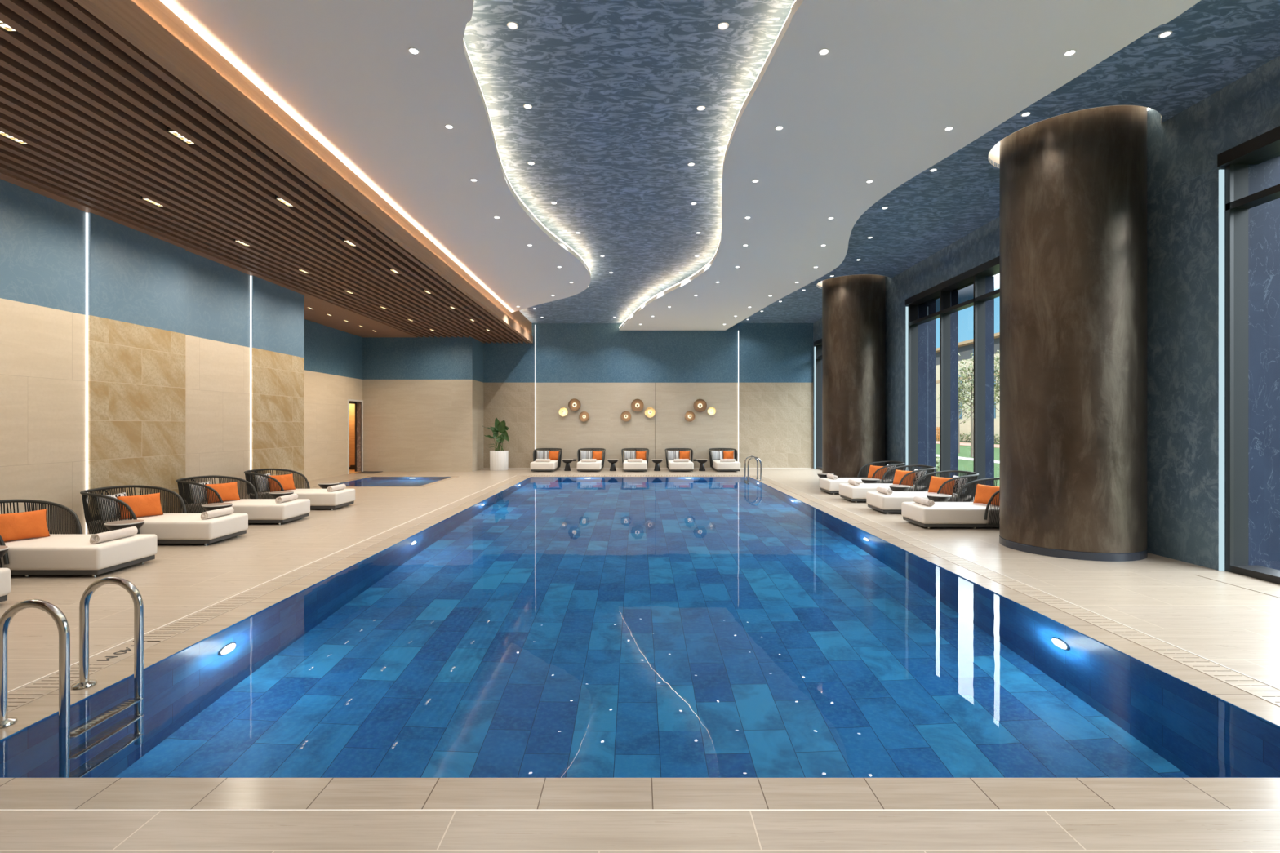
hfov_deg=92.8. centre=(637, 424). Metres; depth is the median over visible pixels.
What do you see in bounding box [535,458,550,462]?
rolled towel
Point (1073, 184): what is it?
column
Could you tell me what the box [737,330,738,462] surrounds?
light strip
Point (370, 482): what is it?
water
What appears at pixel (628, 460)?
rolled towel
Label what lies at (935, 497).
side table
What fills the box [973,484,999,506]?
cushion
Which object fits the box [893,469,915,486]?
cushion
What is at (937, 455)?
garden path
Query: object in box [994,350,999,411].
tree
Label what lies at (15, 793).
pool coping
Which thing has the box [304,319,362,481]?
wall
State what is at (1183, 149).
wall
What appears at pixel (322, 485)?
side table
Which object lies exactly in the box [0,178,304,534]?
wall
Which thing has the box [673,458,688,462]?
rolled towel
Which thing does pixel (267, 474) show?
patterned cushion
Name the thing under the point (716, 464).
daybed
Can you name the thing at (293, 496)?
rolled towel
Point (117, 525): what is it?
side table
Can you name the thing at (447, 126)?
recessed light
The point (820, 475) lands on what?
tabletop
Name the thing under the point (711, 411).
wall lamp
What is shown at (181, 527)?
daybed
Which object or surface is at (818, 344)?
window
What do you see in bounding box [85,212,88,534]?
light strip
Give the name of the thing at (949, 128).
recessed light
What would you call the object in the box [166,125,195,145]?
spotlight
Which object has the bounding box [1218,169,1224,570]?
light strip
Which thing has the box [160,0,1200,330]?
ceiling
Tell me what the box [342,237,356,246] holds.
spotlight
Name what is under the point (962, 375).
tree
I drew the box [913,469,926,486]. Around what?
patterned cushion
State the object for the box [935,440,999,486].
lawn
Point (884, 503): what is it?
daybed
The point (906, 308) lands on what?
light strip
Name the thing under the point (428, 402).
wall
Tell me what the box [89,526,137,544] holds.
rolled towel
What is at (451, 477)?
coping
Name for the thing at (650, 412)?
wall lamp
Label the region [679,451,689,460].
cushion
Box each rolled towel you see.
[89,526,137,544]
[200,506,234,519]
[275,493,297,503]
[326,484,346,492]
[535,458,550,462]
[581,458,596,462]
[627,458,642,462]
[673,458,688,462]
[720,458,735,462]
[826,473,838,479]
[848,479,860,485]
[876,486,893,494]
[913,496,934,506]
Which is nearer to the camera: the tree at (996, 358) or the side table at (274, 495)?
the side table at (274, 495)
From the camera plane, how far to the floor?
2.44 m
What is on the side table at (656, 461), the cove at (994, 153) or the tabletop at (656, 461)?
the tabletop at (656, 461)
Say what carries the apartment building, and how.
on the lawn
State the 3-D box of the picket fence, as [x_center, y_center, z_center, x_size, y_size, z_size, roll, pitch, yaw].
[31.550,1.025,70.500,0.100,1.450,21.000,0,0,0]
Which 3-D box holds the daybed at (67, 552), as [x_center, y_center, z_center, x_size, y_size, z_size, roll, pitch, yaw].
[-6.254,1.195,6.495,1.708,0.710,0.959,0,0,0]
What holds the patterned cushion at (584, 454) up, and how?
on the daybed at (598, 464)
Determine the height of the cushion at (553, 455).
0.301 m
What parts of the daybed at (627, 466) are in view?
mattress, frame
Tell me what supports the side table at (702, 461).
on the floor
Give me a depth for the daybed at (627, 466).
19.64 m
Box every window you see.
[813,338,822,470]
[905,255,999,486]
[1217,125,1279,584]
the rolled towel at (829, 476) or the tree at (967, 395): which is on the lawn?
the tree at (967, 395)
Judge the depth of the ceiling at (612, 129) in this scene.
6.96 m
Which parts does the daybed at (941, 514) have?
mattress, frame, rail, rail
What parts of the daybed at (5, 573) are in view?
frame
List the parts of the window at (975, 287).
pane, pane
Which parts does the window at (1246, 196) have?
sill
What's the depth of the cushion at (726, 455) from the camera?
20.91 m
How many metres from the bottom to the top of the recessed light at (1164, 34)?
0.005 m
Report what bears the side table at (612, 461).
on the floor
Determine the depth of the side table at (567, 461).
20.12 m
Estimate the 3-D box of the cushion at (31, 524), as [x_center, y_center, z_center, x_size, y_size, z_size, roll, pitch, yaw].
[-6.600,1.088,6.495,0.176,0.298,0.501,0,0,26]
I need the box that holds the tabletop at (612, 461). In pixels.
[607,459,618,463]
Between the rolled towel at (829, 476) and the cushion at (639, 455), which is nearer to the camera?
the rolled towel at (829, 476)
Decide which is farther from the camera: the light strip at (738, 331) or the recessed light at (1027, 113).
the light strip at (738, 331)
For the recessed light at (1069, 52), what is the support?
in the ceiling at (878, 106)
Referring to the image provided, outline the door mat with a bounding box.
[354,471,382,473]
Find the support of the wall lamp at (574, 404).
attached to the wall at (428, 402)
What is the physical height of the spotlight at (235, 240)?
0.066 m
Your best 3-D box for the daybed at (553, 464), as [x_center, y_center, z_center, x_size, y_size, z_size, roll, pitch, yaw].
[-3.070,1.195,20.474,0.959,0.710,1.708,0,0,0]
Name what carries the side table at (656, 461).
on the floor
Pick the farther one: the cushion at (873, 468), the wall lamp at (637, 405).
the wall lamp at (637, 405)
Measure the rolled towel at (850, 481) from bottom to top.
0.102 m
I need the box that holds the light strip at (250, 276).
[249,275,251,478]
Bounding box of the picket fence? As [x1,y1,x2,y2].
[935,426,939,440]
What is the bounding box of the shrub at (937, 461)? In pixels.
[935,454,939,476]
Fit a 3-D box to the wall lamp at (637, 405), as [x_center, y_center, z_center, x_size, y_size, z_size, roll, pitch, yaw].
[0.004,-0.654,21.284,0.446,0.446,0.132,0,0,0]
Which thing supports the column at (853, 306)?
on the floor
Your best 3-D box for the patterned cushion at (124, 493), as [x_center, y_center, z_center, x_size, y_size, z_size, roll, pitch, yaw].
[-6.820,1.072,7.940,0.166,0.320,0.422,0,0,5]
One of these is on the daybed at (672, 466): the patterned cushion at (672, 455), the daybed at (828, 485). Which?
the patterned cushion at (672, 455)
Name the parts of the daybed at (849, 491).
frame, mattress, rail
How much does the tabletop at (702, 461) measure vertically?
0.117 m
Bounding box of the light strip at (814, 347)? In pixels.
[813,346,815,468]
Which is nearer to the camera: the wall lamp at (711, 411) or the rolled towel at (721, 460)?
the rolled towel at (721, 460)
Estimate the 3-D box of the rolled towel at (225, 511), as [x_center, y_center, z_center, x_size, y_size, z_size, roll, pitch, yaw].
[-5.597,1.185,8.130,0.105,0.102,0.501,0,0,3]
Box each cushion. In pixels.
[0,509,49,542]
[97,492,126,519]
[116,493,163,519]
[189,480,210,504]
[204,481,239,503]
[254,473,271,492]
[268,473,295,491]
[536,450,548,458]
[548,451,559,459]
[580,450,591,460]
[592,451,602,460]
[623,450,635,460]
[635,451,646,460]
[666,450,679,460]
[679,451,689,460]
[711,450,723,459]
[723,451,733,458]
[867,465,887,479]
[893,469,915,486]
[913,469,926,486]
[928,475,954,494]
[952,475,967,493]
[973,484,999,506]
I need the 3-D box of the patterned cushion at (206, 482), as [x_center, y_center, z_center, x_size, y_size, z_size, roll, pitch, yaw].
[-6.820,1.072,9.545,0.166,0.320,0.422,0,0,5]
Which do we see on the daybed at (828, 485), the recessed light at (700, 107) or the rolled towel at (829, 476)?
the rolled towel at (829, 476)
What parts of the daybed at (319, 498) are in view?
rail, mattress, frame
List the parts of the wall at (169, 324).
stone panel, plaster panel, plaster panel, stone panel, stone panel, plaster panel, plaster panel, stone panel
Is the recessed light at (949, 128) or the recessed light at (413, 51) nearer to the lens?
the recessed light at (413, 51)
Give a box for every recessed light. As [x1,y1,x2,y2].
[408,47,419,54]
[444,124,453,128]
[506,22,518,29]
[523,103,532,108]
[696,105,705,110]
[717,22,728,29]
[774,125,783,130]
[817,48,830,55]
[944,126,954,130]
[1020,111,1031,116]
[1062,48,1076,56]
[1157,31,1172,38]
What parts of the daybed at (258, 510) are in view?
rail, mattress, frame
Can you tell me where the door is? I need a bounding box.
[347,399,363,474]
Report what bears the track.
on the lawn
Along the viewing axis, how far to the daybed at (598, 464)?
19.64 m
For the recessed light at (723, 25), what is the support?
in the ceiling at (612, 129)
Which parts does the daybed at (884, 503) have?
frame, mattress, rail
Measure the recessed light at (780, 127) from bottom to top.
0.005 m
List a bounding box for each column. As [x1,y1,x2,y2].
[822,274,884,477]
[999,105,1147,561]
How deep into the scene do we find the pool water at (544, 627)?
3.81 m
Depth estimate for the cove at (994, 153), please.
8.30 m
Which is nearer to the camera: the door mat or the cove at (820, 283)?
the cove at (820, 283)
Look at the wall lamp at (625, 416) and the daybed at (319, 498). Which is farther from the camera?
the wall lamp at (625, 416)
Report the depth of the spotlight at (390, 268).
11.27 m
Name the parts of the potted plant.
pot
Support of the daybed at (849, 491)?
on the floor
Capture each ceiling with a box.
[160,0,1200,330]
[463,0,1279,323]
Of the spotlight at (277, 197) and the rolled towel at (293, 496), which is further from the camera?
the rolled towel at (293, 496)
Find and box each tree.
[937,374,973,453]
[958,353,999,457]
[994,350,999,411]
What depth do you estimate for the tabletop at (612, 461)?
20.07 m
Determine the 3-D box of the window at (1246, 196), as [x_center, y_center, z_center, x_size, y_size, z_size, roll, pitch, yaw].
[6.349,-0.650,3.875,0.422,4.400,5.150,0,0,0]
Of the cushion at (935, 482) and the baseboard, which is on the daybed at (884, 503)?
the cushion at (935, 482)
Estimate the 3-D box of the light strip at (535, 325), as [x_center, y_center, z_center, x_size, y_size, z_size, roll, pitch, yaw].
[-3.569,-0.970,21.335,0.018,5.000,0.030,0,0,0]
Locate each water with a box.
[0,477,1279,777]
[338,477,448,486]
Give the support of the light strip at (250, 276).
attached to the wall at (169, 324)
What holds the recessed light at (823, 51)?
in the ceiling at (878, 106)
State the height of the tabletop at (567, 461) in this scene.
0.117 m
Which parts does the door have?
corridor skirting, frame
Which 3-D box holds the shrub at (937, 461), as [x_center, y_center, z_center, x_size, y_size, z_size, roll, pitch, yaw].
[7.329,1.278,14.749,0.541,1.036,1.398,0,0,0]
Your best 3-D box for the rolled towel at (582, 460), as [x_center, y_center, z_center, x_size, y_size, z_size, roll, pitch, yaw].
[-1.570,1.185,19.817,0.501,0.102,0.105,0,0,1]
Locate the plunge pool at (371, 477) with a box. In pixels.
[338,476,451,484]
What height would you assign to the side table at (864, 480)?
0.379 m
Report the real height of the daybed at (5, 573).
0.710 m
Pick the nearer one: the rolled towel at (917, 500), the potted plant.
the rolled towel at (917, 500)
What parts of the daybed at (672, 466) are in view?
frame, mattress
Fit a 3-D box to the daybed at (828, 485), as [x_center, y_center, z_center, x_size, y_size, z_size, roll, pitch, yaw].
[5.054,1.195,13.720,1.708,0.710,0.959,0,0,0]
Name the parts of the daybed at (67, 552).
rail, mattress, frame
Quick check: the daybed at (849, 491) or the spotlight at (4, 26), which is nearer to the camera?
the spotlight at (4, 26)
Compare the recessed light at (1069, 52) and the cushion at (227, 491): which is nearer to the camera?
the recessed light at (1069, 52)
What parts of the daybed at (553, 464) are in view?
mattress, frame, rail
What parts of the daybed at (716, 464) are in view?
rail, frame, mattress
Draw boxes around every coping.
[0,475,1279,810]
[313,476,457,487]
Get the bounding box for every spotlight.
[0,20,17,32]
[0,131,26,144]
[141,195,163,207]
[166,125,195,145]
[234,239,248,246]
[275,195,293,207]
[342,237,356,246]
[389,266,399,273]
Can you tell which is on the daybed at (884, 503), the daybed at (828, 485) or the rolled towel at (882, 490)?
the rolled towel at (882, 490)
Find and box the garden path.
[936,454,999,463]
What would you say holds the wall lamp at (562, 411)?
attached to the wall at (428, 402)
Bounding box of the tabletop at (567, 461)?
[561,459,573,463]
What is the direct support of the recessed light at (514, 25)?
in the ceiling at (612, 129)
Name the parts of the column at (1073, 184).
skirting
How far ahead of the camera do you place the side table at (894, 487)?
11.45 m
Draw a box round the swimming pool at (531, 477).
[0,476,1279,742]
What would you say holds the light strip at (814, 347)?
attached to the wall at (428, 402)
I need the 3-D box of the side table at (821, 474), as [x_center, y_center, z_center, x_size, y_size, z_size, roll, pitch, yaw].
[4.450,1.361,14.420,0.376,0.379,0.376,0,0,0]
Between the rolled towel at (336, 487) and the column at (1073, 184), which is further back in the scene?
the rolled towel at (336, 487)
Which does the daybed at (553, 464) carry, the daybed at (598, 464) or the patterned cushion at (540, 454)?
the patterned cushion at (540, 454)
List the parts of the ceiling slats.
soffit panel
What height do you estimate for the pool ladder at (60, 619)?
1.504 m
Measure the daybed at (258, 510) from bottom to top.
0.710 m
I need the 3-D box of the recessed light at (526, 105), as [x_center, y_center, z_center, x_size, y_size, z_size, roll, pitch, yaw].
[-1.215,-3.527,6.770,0.100,0.005,0.100,0,0,0]
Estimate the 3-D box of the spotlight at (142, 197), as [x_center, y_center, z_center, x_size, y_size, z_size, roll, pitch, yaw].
[-6.181,-2.859,7.790,0.084,0.066,0.290,0,0,0]
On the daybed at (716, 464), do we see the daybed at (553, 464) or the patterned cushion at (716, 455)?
the patterned cushion at (716, 455)
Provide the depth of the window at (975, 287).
12.45 m
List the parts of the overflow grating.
depth plate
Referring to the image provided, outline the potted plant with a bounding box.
[483,417,508,471]
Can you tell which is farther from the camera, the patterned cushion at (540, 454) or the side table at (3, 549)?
the patterned cushion at (540, 454)
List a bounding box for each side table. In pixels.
[0,546,9,557]
[104,520,145,531]
[201,502,232,511]
[268,490,293,498]
[318,482,339,488]
[561,458,576,471]
[607,458,618,471]
[651,458,662,471]
[693,458,707,471]
[817,472,833,477]
[861,478,879,483]
[888,484,910,491]
[926,493,951,502]
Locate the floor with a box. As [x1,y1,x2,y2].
[0,468,1279,852]
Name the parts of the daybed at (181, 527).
rail, mattress, frame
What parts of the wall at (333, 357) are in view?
stone panel, plaster panel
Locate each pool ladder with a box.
[0,576,143,728]
[744,455,763,481]
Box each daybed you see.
[0,499,157,577]
[0,568,10,602]
[80,484,248,545]
[176,475,310,524]
[244,468,355,510]
[529,448,562,471]
[576,448,605,471]
[621,448,648,471]
[665,448,693,471]
[708,448,740,471]
[818,461,904,494]
[839,464,935,502]
[866,470,978,514]
[901,477,999,528]
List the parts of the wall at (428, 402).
stone panel, plaster panel, stone panel, stone panel, plaster panel, stone panel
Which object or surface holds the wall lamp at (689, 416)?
attached to the wall at (428, 402)
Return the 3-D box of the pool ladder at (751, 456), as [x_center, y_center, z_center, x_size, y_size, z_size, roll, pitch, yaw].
[3.212,1.652,16.885,0.453,1.516,0.586,0,0,0]
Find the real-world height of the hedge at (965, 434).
1.556 m
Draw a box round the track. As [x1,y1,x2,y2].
[935,440,999,448]
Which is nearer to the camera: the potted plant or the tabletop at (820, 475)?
the tabletop at (820, 475)
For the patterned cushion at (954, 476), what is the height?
0.320 m
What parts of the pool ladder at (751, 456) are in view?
handrail, handrail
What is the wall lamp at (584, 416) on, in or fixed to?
attached to the wall at (428, 402)
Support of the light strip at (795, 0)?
attached to the ceiling at (878, 106)
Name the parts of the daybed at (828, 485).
frame, mattress, rail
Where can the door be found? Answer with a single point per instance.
(355, 464)
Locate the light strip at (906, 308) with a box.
[905,306,908,471]
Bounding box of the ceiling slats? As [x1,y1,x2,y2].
[0,0,533,343]
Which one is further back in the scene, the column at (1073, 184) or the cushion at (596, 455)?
the cushion at (596, 455)
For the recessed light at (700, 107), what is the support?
in the ceiling at (612, 129)
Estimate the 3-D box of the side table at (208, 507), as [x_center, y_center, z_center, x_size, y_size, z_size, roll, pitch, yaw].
[-6.130,1.361,8.900,0.376,0.379,0.376,0,0,0]
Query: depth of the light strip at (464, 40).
9.79 m
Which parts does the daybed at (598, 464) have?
mattress, frame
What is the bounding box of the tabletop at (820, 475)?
[817,474,833,477]
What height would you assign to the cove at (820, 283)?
0.305 m
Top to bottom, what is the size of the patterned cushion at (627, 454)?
0.323 m
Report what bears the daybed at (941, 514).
on the floor
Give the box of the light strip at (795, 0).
[620,0,795,325]
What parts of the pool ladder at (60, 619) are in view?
handrail, handrail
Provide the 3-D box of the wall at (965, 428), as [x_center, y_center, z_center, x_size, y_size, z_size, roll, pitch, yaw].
[33.700,0.750,45.000,0.200,2.200,150.000,0,0,0]
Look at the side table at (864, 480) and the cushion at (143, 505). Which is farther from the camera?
the side table at (864, 480)
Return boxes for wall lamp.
[559,407,567,416]
[568,398,580,411]
[578,411,589,422]
[620,411,631,422]
[631,399,644,411]
[644,407,655,417]
[684,411,694,422]
[693,399,706,412]
[707,407,715,414]
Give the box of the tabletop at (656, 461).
[651,459,662,463]
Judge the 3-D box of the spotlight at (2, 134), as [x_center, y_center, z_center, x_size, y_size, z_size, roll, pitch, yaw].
[-6.181,-2.859,6.025,0.084,0.066,0.290,0,0,0]
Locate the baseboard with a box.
[483,467,813,468]
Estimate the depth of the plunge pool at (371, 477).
17.90 m
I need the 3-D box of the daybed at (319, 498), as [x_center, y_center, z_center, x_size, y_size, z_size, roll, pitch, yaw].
[-6.254,1.195,11.310,1.708,0.710,0.959,0,0,0]
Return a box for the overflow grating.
[7,475,1279,712]
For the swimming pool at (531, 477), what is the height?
1.445 m
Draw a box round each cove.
[816,274,890,288]
[988,104,1162,168]
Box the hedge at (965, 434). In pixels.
[960,431,999,442]
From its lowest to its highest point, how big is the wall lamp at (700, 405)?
0.468 m
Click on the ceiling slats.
(92, 89)
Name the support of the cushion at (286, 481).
on the daybed at (319, 498)
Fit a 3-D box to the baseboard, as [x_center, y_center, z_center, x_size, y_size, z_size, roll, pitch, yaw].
[0.390,1.540,21.294,11.520,0.020,0.012,0,0,0]
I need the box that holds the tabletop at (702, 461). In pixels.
[696,459,707,463]
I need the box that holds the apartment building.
[935,332,999,421]
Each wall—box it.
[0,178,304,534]
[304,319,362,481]
[362,323,813,471]
[813,55,1279,570]
[935,420,999,443]
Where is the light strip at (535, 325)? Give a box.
[534,324,535,448]
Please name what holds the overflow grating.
in the floor
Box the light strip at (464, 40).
[463,40,589,268]
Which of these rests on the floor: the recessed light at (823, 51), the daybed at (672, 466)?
the daybed at (672, 466)

